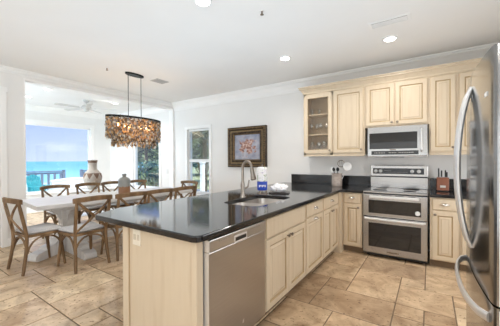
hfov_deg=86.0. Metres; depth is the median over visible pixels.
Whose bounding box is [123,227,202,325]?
peninsula end panel
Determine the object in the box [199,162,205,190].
fence post
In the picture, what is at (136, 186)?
window
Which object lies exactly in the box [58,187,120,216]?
console table
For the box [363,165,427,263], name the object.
range
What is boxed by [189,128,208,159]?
window blind
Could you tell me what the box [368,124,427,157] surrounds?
microwave
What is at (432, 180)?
backsplash
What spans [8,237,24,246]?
baseboard
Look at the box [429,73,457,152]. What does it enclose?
upper cabinet
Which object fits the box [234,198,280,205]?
sink
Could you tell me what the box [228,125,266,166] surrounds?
framed painting
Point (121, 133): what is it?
chandelier
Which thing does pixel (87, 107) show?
ceiling fan
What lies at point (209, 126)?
window
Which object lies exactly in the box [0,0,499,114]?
ceiling
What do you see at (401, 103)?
upper cabinet
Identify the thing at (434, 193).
countertop
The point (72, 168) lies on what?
sea
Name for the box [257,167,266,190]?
paper towel roll
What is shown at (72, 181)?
outdoor sofa
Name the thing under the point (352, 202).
base cabinet
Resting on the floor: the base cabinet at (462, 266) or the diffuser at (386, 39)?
the base cabinet at (462, 266)
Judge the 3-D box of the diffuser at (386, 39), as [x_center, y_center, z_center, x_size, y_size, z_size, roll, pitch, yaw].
[1.710,-1.515,3.279,0.126,0.010,0.126,0,1,34]
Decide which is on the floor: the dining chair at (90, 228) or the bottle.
the dining chair at (90, 228)
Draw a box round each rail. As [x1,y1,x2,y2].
[304,154,364,156]
[429,153,466,154]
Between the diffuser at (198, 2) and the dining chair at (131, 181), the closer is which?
the diffuser at (198, 2)
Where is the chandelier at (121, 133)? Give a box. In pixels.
[105,72,160,148]
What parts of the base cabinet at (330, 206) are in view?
door, drawer, door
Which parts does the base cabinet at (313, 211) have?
drawer, door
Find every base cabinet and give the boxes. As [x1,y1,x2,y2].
[239,201,305,315]
[298,199,322,282]
[316,193,337,266]
[332,192,343,252]
[343,192,363,252]
[430,197,459,268]
[459,199,466,270]
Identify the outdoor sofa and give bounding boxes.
[49,177,86,189]
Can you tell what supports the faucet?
on the countertop at (200, 218)
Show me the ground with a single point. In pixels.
(195, 175)
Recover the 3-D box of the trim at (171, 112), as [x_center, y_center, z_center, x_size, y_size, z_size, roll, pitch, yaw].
[-2.038,-0.049,7.000,0.157,2.665,0.049,0,1,34]
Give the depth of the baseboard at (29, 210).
6.96 m
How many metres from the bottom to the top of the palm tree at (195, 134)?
3.373 m
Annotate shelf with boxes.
[308,113,327,118]
[308,134,327,136]
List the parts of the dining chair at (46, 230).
leg, rail, leg, seat frame, leg, leg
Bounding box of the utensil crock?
[331,173,341,185]
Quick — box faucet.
[240,160,255,197]
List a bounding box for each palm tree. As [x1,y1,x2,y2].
[138,142,158,170]
[138,163,158,186]
[192,131,208,191]
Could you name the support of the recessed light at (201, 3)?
in the ceiling
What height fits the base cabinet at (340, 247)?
0.872 m
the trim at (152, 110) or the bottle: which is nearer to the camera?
the bottle
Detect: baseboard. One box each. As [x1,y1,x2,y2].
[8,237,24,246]
[27,208,43,213]
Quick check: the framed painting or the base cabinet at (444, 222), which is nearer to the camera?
the base cabinet at (444, 222)
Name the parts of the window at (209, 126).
frame, sash rail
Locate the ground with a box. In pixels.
[154,167,208,189]
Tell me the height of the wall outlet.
0.116 m
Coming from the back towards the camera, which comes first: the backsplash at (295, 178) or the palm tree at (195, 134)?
the palm tree at (195, 134)
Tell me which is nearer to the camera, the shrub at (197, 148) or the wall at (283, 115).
the wall at (283, 115)
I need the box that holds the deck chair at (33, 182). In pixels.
[26,175,46,191]
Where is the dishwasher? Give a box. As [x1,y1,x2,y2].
[203,220,265,325]
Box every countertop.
[95,182,370,242]
[430,189,466,198]
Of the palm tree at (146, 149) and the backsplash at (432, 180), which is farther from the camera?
the palm tree at (146, 149)
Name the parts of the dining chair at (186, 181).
rail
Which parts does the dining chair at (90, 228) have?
leg, leg, seat frame, leg, rail, leg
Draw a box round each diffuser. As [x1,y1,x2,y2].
[196,0,209,5]
[384,37,395,41]
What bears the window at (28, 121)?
attached to the wall at (27, 116)
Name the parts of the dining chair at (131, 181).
rail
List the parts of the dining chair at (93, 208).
rail, seat frame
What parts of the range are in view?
handle, handle, oven door, oven door, kick plate, control panel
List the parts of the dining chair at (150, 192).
rail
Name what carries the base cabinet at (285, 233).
on the floor
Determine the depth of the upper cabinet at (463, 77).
3.41 m
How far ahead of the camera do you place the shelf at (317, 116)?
4.64 m
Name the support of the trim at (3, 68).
attached to the wall at (14, 97)
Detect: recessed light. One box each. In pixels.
[194,0,211,6]
[279,56,290,60]
[382,35,397,42]
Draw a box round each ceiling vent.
[150,78,168,83]
[368,13,410,29]
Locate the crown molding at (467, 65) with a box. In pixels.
[298,58,481,94]
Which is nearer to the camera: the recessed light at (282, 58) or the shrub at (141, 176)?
the recessed light at (282, 58)
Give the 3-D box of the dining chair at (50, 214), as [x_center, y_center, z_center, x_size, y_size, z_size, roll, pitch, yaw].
[-3.328,0.853,4.731,0.557,0.917,0.470,0,1,32]
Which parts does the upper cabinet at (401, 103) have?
door, door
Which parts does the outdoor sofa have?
backrest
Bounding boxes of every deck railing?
[26,170,65,191]
[80,168,158,184]
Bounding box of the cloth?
[270,183,287,191]
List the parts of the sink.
bowl, bowl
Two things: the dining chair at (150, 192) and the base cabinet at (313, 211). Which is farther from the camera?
the dining chair at (150, 192)
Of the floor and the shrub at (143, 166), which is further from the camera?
the shrub at (143, 166)
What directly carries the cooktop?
in the range
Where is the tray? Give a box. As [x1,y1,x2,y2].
[269,191,289,193]
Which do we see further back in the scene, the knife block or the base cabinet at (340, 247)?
the base cabinet at (340, 247)
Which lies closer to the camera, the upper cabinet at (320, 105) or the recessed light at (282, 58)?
the recessed light at (282, 58)
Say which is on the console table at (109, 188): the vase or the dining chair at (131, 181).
the vase
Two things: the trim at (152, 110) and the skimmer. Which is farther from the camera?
the trim at (152, 110)
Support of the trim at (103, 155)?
attached to the wall at (283, 115)
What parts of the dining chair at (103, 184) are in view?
rail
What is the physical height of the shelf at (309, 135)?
0.018 m
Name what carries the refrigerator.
on the floor
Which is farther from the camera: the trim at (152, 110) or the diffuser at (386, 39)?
the trim at (152, 110)
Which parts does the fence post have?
post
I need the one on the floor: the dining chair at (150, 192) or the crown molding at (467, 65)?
the dining chair at (150, 192)
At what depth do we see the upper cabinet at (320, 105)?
4.72 m
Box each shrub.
[138,137,158,169]
[138,158,158,185]
[138,171,152,185]
[192,131,208,171]
[192,155,208,174]
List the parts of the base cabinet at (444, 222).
drawer, door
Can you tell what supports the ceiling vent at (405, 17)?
in the ceiling
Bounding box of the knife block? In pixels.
[436,177,448,191]
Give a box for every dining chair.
[2,197,65,275]
[40,185,80,238]
[57,194,112,273]
[75,182,110,223]
[100,191,147,260]
[101,181,133,211]
[130,180,146,204]
[147,188,173,202]
[173,186,195,198]
[180,180,197,197]
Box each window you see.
[26,119,94,195]
[130,130,160,188]
[184,124,211,194]
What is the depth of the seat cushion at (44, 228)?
3.37 m
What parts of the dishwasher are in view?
door, panel, control panel, pocket handle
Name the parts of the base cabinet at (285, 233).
door, door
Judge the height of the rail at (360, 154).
0.021 m
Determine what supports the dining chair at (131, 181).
on the floor
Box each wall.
[0,71,172,247]
[26,115,109,197]
[110,92,466,250]
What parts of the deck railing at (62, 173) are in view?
rail, rail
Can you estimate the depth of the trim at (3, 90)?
4.17 m
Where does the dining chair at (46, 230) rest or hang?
on the floor
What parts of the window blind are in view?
head rail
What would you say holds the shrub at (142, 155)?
on the ground
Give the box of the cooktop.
[363,187,427,195]
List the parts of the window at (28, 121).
sill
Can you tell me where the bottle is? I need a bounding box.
[118,173,129,193]
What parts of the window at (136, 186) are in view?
frame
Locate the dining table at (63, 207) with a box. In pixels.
[20,187,191,261]
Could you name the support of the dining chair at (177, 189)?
on the floor
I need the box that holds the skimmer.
[342,162,351,178]
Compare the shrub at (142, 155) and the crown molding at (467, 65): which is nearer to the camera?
the crown molding at (467, 65)
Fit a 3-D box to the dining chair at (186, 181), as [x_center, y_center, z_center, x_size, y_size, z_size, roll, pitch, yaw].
[-1.412,0.838,5.588,0.470,0.917,0.557,0,1,31]
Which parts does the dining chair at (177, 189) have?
rail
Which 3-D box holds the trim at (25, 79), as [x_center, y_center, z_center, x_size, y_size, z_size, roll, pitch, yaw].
[-2.888,-0.052,5.731,0.159,2.700,3.105,0,1,34]
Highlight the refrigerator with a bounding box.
[453,43,499,325]
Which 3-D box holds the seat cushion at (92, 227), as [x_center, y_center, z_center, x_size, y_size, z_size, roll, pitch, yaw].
[-2.179,0.840,3.492,0.386,0.039,0.433,0,1,32]
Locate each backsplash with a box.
[291,174,370,185]
[430,178,466,190]
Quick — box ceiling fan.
[54,100,111,112]
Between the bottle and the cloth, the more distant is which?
the bottle
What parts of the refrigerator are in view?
handle, handle, door, handle, freezer drawer, door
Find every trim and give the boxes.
[0,65,172,106]
[0,86,7,247]
[24,78,173,225]
[25,104,109,119]
[26,110,110,207]
[118,107,168,117]
[169,110,174,198]
[171,42,499,110]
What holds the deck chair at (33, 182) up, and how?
on the floor
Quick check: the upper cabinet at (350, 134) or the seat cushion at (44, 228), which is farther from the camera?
the upper cabinet at (350, 134)
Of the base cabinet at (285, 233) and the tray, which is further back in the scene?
the tray
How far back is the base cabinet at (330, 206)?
3.56 m
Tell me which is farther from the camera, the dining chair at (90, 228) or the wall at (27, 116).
the wall at (27, 116)
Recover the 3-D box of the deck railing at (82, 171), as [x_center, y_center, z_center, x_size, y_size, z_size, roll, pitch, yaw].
[-6.272,0.810,13.815,0.100,1.100,4.550,0,1,34]
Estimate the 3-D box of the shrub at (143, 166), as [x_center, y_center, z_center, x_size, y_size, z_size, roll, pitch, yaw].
[-5.129,0.608,14.278,2.272,1.770,2.229,0,1,34]
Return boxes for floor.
[0,208,465,325]
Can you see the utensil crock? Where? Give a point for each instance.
(336, 178)
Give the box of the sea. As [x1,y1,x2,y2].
[26,161,142,191]
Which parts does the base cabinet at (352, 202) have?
drawer, door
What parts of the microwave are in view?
handle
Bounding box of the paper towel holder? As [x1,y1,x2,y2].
[256,164,267,193]
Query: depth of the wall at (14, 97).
4.32 m
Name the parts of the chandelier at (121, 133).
frame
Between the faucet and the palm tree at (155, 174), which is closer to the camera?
the faucet
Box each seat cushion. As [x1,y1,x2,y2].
[15,223,62,234]
[58,222,103,233]
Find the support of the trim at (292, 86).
attached to the wall at (283, 115)
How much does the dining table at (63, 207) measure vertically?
0.762 m
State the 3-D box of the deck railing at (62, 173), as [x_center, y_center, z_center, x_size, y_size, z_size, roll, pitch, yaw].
[-9.417,0.865,9.121,0.100,1.100,5.550,0,1,34]
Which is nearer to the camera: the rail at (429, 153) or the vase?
the rail at (429, 153)
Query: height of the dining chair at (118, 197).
0.917 m
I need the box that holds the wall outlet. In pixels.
[133,229,140,245]
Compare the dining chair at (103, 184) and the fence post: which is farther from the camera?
the fence post
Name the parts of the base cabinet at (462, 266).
door, drawer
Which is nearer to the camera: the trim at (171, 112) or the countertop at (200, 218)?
the countertop at (200, 218)
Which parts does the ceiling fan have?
blade, blade, motor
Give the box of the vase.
[83,160,101,189]
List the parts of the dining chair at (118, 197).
leg, leg, rail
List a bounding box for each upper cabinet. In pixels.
[304,91,332,154]
[333,87,367,154]
[365,77,428,128]
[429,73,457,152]
[458,71,472,152]
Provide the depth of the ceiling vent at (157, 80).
4.95 m
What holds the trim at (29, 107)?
attached to the wall at (283, 115)
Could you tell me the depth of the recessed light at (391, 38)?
3.25 m
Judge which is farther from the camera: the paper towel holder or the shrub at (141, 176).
the shrub at (141, 176)
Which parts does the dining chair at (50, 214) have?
leg, rail, seat frame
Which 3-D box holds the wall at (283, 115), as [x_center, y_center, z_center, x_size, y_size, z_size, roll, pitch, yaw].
[-0.430,-0.136,6.048,9.750,2.842,0.160,0,1,34]
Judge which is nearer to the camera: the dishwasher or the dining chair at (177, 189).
the dishwasher
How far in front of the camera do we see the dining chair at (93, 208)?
5.13 m
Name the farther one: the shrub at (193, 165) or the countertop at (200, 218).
the shrub at (193, 165)

